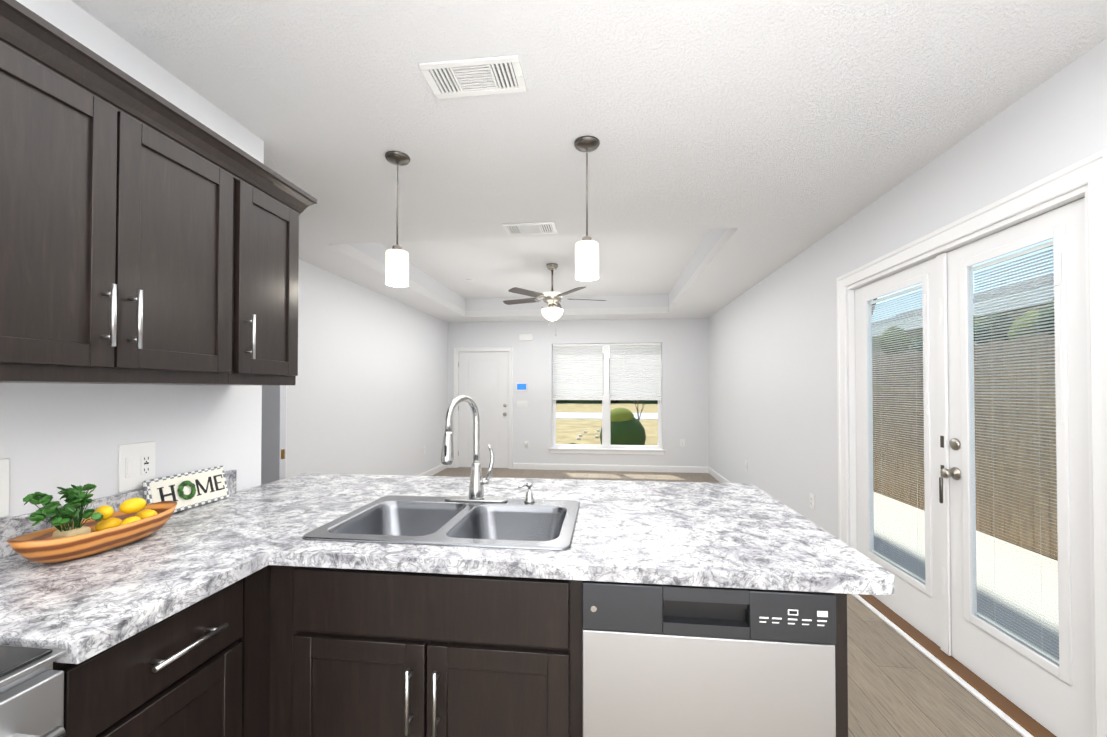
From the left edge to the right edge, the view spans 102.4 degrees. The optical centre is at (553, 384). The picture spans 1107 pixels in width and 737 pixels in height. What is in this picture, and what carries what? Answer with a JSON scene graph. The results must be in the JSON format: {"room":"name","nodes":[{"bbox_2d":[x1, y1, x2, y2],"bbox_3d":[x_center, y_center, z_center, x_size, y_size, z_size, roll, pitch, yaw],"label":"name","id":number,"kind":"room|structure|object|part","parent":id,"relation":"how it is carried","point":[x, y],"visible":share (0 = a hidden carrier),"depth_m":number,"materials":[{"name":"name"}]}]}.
{"room":"kitchen","nodes":[
{"label":"kitchen","id":0,"kind":"room"},
{"bbox_2d":[0,0,263,518],"bbox_3d":[-1.659,0.089,0.344,0.120,2.560,3.595,0,-1,7],"label":"wall","id":1,"kind":"structure","parent":0,"point":[53,436],"depth_m":1.50,"materials":[{"name":"white paint"}]},
{"bbox_2d":[0,458,9,517],"bbox_3d":[-1.495,0.281,1.182,0.010,0.158,0.078,0,-1,7],"label":"electrical outlet","id":2,"kind":"object","parent":1,"relation":"attached to","point":[4,483],"visible":1,"depth_m":1.21,"materials":[{"name":"white plastic"}]},
{"bbox_2d":[0,470,236,557],"bbox_3d":[-1.461,0.417,1.414,0.020,0.102,1.085,0,-1,7],"label":"backsplash","id":3,"kind":"structure","parent":1,"relation":"attached to","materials":[{"name":"stone"}]},
{"bbox_2d":[118,441,154,492],"bbox_3d":[-1.451,0.284,1.555,0.011,0.160,0.122,0,-1,7],"label":"electrical outlet","id":4,"kind":"object","parent":1,"relation":"attached to","point":[136,464],"visible":0.96,"depth_m":1.55,"materials":[{"name":"white plastic"}]},
{"bbox_2d":[0,0,316,384],"bbox_3d":[-1.290,-0.416,1.412,0.362,0.828,1.159,0,-1,7],"label":"upper cabinet","id":5,"kind":"object","parent":1,"relation":"attached to","point":[148,235],"visible":1,"depth_m":1.22,"materials":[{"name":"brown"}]},
{"bbox_2d":[286,259,447,477],"bbox_3d":[-2.212,0.156,5.571,0.150,2.560,4.650,0,-1,7],"label":"wall","id":6,"kind":"structure","parent":0,"point":[367,393],"depth_m":5.11,"materials":[{"name":"white paint"}]},
{"bbox_2d":[286,385,286,449],"bbox_3d":[-2.330,0.353,3.840,0.016,2.120,0.070,0,-1,7],"label":"door frame","id":7,"kind":"structure","parent":6,"relation":"attached to","point":[286,417],"depth_m":3.87,"materials":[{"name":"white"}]},
{"bbox_2d":[417,464,449,475],"bbox_3d":[-2.115,1.384,5.607,0.030,0.104,4.525,0,-1,7],"label":"baseboard","id":8,"kind":"structure","parent":6,"relation":"attached to","point":[441,467],"depth_m":7.22,"materials":[{"name":"white wood"}]},
{"bbox_2d":[448,318,708,466],"bbox_3d":[0.281,0.183,7.696,4.610,2.560,0.150,0,-1,7],"label":"wall","id":9,"kind":"structure","parent":0,"point":[685,375],"depth_m":7.56,"materials":[{"name":"white paint"}]},
{"bbox_2d":[453,347,512,468],"bbox_3d":[-1.224,0.408,7.858,1.058,2.114,0.171,0,-1,7],"label":"door frame","id":10,"kind":"structure","parent":9,"relation":"attached to","point":[456,382],"depth_m":7.80,"materials":[{"name":"white wood"}]},
{"bbox_2d":[458,352,508,467],"bbox_3d":[-1.232,0.441,7.809,0.910,2.030,0.105,0,-1,7],"label":"front door","id":11,"kind":"structure","parent":9,"relation":"in","point":[484,381],"depth_m":7.82,"materials":[{"name":"white wood"}]},
{"bbox_2d":[516,383,527,390],"bbox_3d":[-0.548,0.043,7.707,0.200,0.140,0.023,0,-1,7],"label":"panel","id":12,"kind":"object","parent":9,"relation":"attached to","point":[521,386],"visible":1,"depth_m":7.70,"materials":[{"name":"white plastic"}]},
{"bbox_2d":[517,401,527,406],"bbox_3d":[-0.542,0.340,7.708,0.190,0.115,0.011,0,-1,7],"label":"light switch","id":13,"kind":"object","parent":9,"relation":"attached to","point":[522,403],"visible":1,"depth_m":7.71,"materials":[{"name":"white plastic"}]},
{"bbox_2d":[519,334,532,340],"bbox_3d":[-0.477,-0.815,7.703,0.235,0.115,0.036,0,-1,7],"label":"door chime","id":14,"kind":"object","parent":9,"relation":"attached to","point":[525,337],"visible":1,"depth_m":7.69,"materials":[{"name":"white plastic"}]},
{"bbox_2d":[524,441,528,447],"bbox_3d":[-0.467,1.042,7.676,0.075,0.120,0.040,0,-1,7],"label":"outlet","id":15,"kind":"object","parent":9,"relation":"attached to","point":[526,444],"visible":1,"depth_m":7.69,"materials":[{"name":"white plastic"}]},
{"bbox_2d":[552,344,661,448],"bbox_3d":[0.905,0.197,7.643,1.856,1.786,0.060,0,-1,7],"label":"window","id":16,"kind":"structure","parent":9,"relation":"in","point":[606,434],"depth_m":7.62,"materials":[{"name":"white plastic"}]},
{"bbox_2d":[553,344,602,399],"bbox_3d":[0.416,-0.212,7.649,0.866,0.963,0.042,0,-1,7],"label":"window blind","id":17,"kind":"object","parent":16,"relation":"attached to","point":[577,371],"visible":0.94,"depth_m":7.64,"materials":[{"name":"fabric"}]},
{"bbox_2d":[609,343,660,399],"bbox_3d":[1.381,-0.214,7.536,0.864,0.963,0.042,0,-1,7],"label":"window blind","id":18,"kind":"object","parent":16,"relation":"attached to","point":[635,371],"visible":1,"depth_m":7.53,"materials":[{"name":"fabric"}]},
{"bbox_2d":[549,447,665,454],"bbox_3d":[0.896,1.133,7.559,1.960,0.086,0.104,0,-1,7],"label":"window sill","id":19,"kind":"structure","parent":9,"relation":"attached to","point":[610,451],"depth_m":7.52,"materials":[{"name":"white wood"}]},
{"bbox_2d":[513,463,707,472],"bbox_3d":[0.922,1.409,7.522,3.263,0.104,0.014,0,-1,7],"label":"baseboard","id":20,"kind":"structure","parent":9,"relation":"attached to","point":[632,468],"depth_m":7.51,"materials":[{"name":"white wood"}]},
{"bbox_2d":[680,439,684,445],"bbox_3d":[2.137,0.969,7.388,0.075,0.120,0.010,0,-1,7],"label":"electrical outlet","id":21,"kind":"object","parent":9,"relation":"attached to","point":[682,442],"visible":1,"depth_m":7.39,"materials":[{"name":"white plastic"}]},
{"bbox_2d":[71,0,1106,322],"bbox_3d":[-0.914,-1.356,3.123,6.220,0.400,9.550,0,-1,7],"label":"ceiling","id":22,"kind":"structure","parent":0,"point":[743,148],"depth_m":1.95,"materials":[{"name":"white paint"}]},
{"bbox_2d":[385,151,409,286],"bbox_3d":[-0.800,-0.838,2.282,0.124,0.656,0.124,0,-1,7],"label":"pendant light","id":23,"kind":"object","parent":22,"relation":"hanging from","point":[397,267],"visible":1,"depth_m":2.24,"materials":[{"name":"white glass"}]},
{"bbox_3d":[-0.800,-0.594,2.279,0.114,0.168,0.114,0,-1,7],"label":"lamp shade","id":24,"kind":"part","parent":23,"relation":"part of","materials":[{"name":"white glass"}]},
{"bbox_2d":[419,55,526,98],"bbox_3d":[-0.299,-1.166,1.699,0.370,0.016,0.190,0,-1,7],"label":"ceiling vent","id":25,"kind":"object","parent":22,"relation":"in","point":[477,76],"visible":1,"depth_m":1.69,"materials":[{"name":"white plastic"}]},
{"bbox_2d":[502,222,557,235],"bbox_3d":[-0.169,-1.145,3.290,0.380,0.016,0.220,0,-1,7],"label":"ceiling vent","id":26,"kind":"object","parent":22,"relation":"in","point":[531,228],"visible":1,"depth_m":3.27,"materials":[{"name":"white plastic"}]},
{"bbox_2d":[503,263,605,334],"bbox_3d":[-0.008,-0.997,5.355,1.276,0.860,1.217,0,-1,7],"label":"ceiling fan","id":27,"kind":"object","parent":22,"relation":"hanging from","point":[553,309],"visible":1,"depth_m":5.23,"materials":[{"name":"silver metal"}]},
{"bbox_3d":[-0.015,-0.818,5.301,0.264,0.144,0.264,0,-1,7],"label":"glass","id":28,"kind":"part","parent":27,"relation":"part of","materials":[{"name":"white glass"}]},
{"bbox_2d":[574,136,599,280],"bbox_3d":[0.162,-0.840,2.150,0.124,0.656,0.124,0,-1,7],"label":"pendant light","id":29,"kind":"object","parent":22,"relation":"hanging from","point":[586,258],"visible":0.98,"depth_m":2.11,"materials":[{"name":"white glass"}]},
{"bbox_3d":[0.162,-0.595,2.147,0.114,0.168,0.114,0,-1,7],"label":"lamp shade","id":30,"kind":"part","parent":29,"relation":"part of","materials":[{"name":"white glass"}]},
{"bbox_2d":[432,467,1022,736],"bbox_3d":[-0.914,1.454,3.087,6.220,0.100,9.550,0,-1,7],"label":"floor","id":31,"kind":"structure","parent":0,"point":[899,685],"depth_m":2.06,"materials":[{"name":"brown wood"}]},
{"bbox_2d":[0,645,66,736],"bbox_3d":[-1.198,0.820,0.443,0.726,1.100,0.757,0,-1,7],"label":"range","id":32,"kind":"object","parent":31,"relation":"on","point":[31,692],"visible":0.98,"depth_m":0.75,"materials":[{"name":"silver metal"}]},
{"bbox_2d":[53,565,270,736],"bbox_3d":[-1.161,0.941,1.083,0.691,0.874,0.510,0,-1,7],"label":"base cabinet","id":33,"kind":"object","parent":31,"relation":"on","point":[201,668],"visible":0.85,"depth_m":1.05,"materials":[{"name":"black wood"}]},
{"bbox_2d":[261,385,285,484],"bbox_3d":[-2.016,0.381,2.889,0.761,2.020,0.040,0,-1,23],"label":"hall door","id":34,"kind":"structure","parent":31,"relation":"on","point":[273,447],"depth_m":2.75,"materials":[{"name":"grey paint"}]},
{"bbox_2d":[269,565,581,736],"bbox_3d":[-0.344,0.947,1.534,0.916,0.874,0.614,0,-1,7],"label":"base cabinet","id":35,"kind":"object","parent":31,"relation":"on","point":[361,653],"depth_m":1.23,"materials":[{"name":"black wood"}]},
{"bbox_2d":[0,470,894,663],"bbox_3d":[-0.287,0.439,1.514,2.328,0.142,1.555,0,-1,7],"label":"countertop","id":36,"kind":"structure","parent":35,"relation":"on","point":[732,535],"depth_m":1.24,"materials":[{"name":"stone"}]},
{"bbox_2d":[7,501,176,562],"bbox_3d":[-1.288,0.424,1.276,0.180,0.084,0.400,0,-1,7],"label":"decorative bowl","id":37,"kind":"object","parent":36,"relation":"on","point":[42,546],"visible":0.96,"depth_m":1.20,"materials":[{"name":"brown wood"}]},
{"bbox_2d":[23,484,102,538],"bbox_3d":[-1.306,0.350,1.173,0.163,0.167,0.117,0,-1,7],"label":"greenery","id":38,"kind":"object","parent":37,"relation":"in","point":[68,512],"visible":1,"depth_m":1.18,"materials":[{"name":"green plant"}]},
{"bbox_2d":[94,498,157,530],"bbox_3d":[-1.278,0.391,1.335,0.095,0.092,0.160,0,-1,7],"label":"lemons","id":39,"kind":"object","parent":37,"relation":"in","point":[132,505],"visible":0.67,"depth_m":1.32,"materials":[{"name":"yellow food"}]},
{"bbox_2d":[142,466,228,512],"bbox_3d":[-1.393,0.404,1.706,0.046,0.133,0.320,0,-1,7],"label":"home sign","id":40,"kind":"object","parent":36,"relation":"on","point":[187,490],"visible":0.94,"depth_m":1.69,"materials":[{"name":"white wood"}]},
{"bbox_2d":[302,495,579,579],"bbox_3d":[-0.332,0.560,1.562,0.823,0.197,0.543,0,-1,7],"label":"sink","id":41,"kind":"object","parent":36,"relation":"in","point":[537,524],"visible":0.44,"depth_m":1.70,"materials":[{"name":"silver metal"}]},
{"bbox_2d":[441,395,507,502],"bbox_3d":[-0.320,0.252,1.707,0.256,0.423,0.229,0,-1,7],"label":"faucet","id":42,"kind":"object","parent":41,"relation":"on","point":[476,486],"visible":1,"depth_m":1.76,"materials":[{"name":"silver metal"}]},
{"bbox_2d":[518,482,534,502],"bbox_3d":[-0.105,0.426,1.755,0.060,0.076,0.060,0,-1,7],"label":"soap dispenser","id":43,"kind":"object","parent":41,"relation":"on","point":[529,495],"visible":0.98,"depth_m":1.75,"materials":[{"name":"silver metal"}]},
{"bbox_2d":[582,581,835,736],"bbox_3d":[0.415,0.950,1.406,0.618,0.866,0.593,0,-1,7],"label":"dishwasher","id":44,"kind":"object","parent":31,"relation":"on","point":[659,660],"visible":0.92,"depth_m":1.12,"materials":[{"name":"silver plastic"}]},
{"bbox_2d":[834,593,847,736],"bbox_3d":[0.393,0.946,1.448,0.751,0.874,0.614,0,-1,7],"label":"end panel","id":45,"kind":"object","parent":31,"relation":"on","point":[841,649],"depth_m":1.11,"materials":[{"name":"black wood"}]},
{"bbox_2d":[708,38,1106,538],"bbox_3d":[2.101,0.120,2.752,0.150,2.560,9.550,0,-1,7],"label":"wall","id":46,"kind":"structure","parent":0,"point":[772,354],"depth_m":3.46,"materials":[{"name":"white paint"}]},
{"bbox_2d":[708,467,729,482],"bbox_3d":[2.315,1.380,5.277,0.014,0.104,4.153,0,-1,7],"label":"baseboard","id":47,"kind":"structure","parent":46,"relation":"attached to","point":[713,473],"depth_m":6.74,"materials":[{"name":"white"}]},
{"bbox_2d":[810,493,813,508],"bbox_3d":[2.128,0.961,3.670,0.010,0.120,0.075,0,-1,7],"label":"electrical outlet","id":48,"kind":"object","parent":46,"relation":"attached to","point":[812,501],"visible":1,"depth_m":3.66,"materials":[{"name":"white plastic"}]},
{"bbox_2d":[855,253,950,655],"bbox_3d":[2.070,0.354,2.679,0.066,2.042,0.851,0,-1,7],"label":"french door","id":49,"kind":"structure","parent":46,"relation":"in","point":[925,609],"depth_m":2.52,"materials":[{"name":"white wood"}]},
{"bbox_2d":[852,594,1056,736],"bbox_3d":[2.035,1.383,2.321,0.245,0.022,1.750,0,-1,7],"label":"sill","id":50,"kind":"structure","parent":46,"relation":"attached to","point":[1012,715],"depth_m":2.10,"materials":[{"name":"wood"}]},
{"bbox_2d":[836,148,1106,736],"bbox_3d":[2.039,0.305,2.334,0.177,2.178,1.766,0,-1,7],"label":"door frame","id":51,"kind":"structure","parent":46,"relation":"attached to","point":[1091,171],"depth_m":1.62,"materials":[{"name":"white wood"}]},
{"bbox_2d":[939,197,1092,736],"bbox_3d":[1.954,0.344,1.926,0.120,2.042,0.715,0,-1,7],"label":"french door","id":52,"kind":"structure","parent":46,"relation":"in","point":[1053,698],"depth_m":1.84,"materials":[{"name":"white wood"}]},
{"label":"outside","id":53,"kind":"structure","parent":0,"visible":0},
{"bbox_2d":[556,403,657,444],"bbox_3d":[5.157,1.855,21.982,85.000,0.180,95.000,0,-1,7],"label":"ground","id":54,"kind":"structure","parent":53,"point":[574,428],"depth_m":19.24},
{"bbox_2d":[556,374,657,403],"bbox_3d":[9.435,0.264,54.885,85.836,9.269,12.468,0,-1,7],"label":"tree","id":55,"kind":"object","parent":54,"relation":"on","point":[615,401],"depth_m":49.84,"materials":[{"name":"green plant"}]},
{"bbox_2d":[570,400,645,444],"bbox_3d":[1.443,0.988,12.157,2.095,1.364,7.574,0,-1,11],"label":"shrubs","id":56,"kind":"object","parent":54,"relation":"on","point":[625,431],"depth_m":9.34,"materials":[{"name":"green plant"}]},
{"bbox_2d":[556,412,1058,665],"bbox_3d":[4.007,1.594,12.126,85.000,0.090,33.150,0,-1,7],"label":"paving","id":57,"kind":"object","parent":54,"relation":"on","point":[1040,582],"depth_m":3.48,"materials":[{"name":"grey concrete"}]},
{"bbox_2d":[872,274,1053,356],"bbox_3d":[10.627,-0.461,7.025,9.860,4.070,11.300,0,-1,7],"label":"neighbouring house","id":58,"kind":"structure","parent":54,"relation":"on","point":[977,308],"depth_m":6.50,"materials":[{"name":"white"}]},
{"bbox_2d":[872,334,1057,560],"bbox_3d":[4.252,0.559,4.487,0.060,1.965,22.006,0,-1,7],"label":"fence","id":59,"kind":"object","parent":54,"relation":"on","point":[1020,538],"depth_m":4.18,"materials":[{"name":"brown wood"}]},
{"bbox_2d":[879,299,1054,354],"bbox_3d":[4.854,0.332,4.614,0.651,2.424,3.990,0,-1,7],"label":"shrubs","id":60,"kind":"object","parent":54,"relation":"on","point":[981,330],"depth_m":4.93,"materials":[{"name":"green plant"}]}
]}

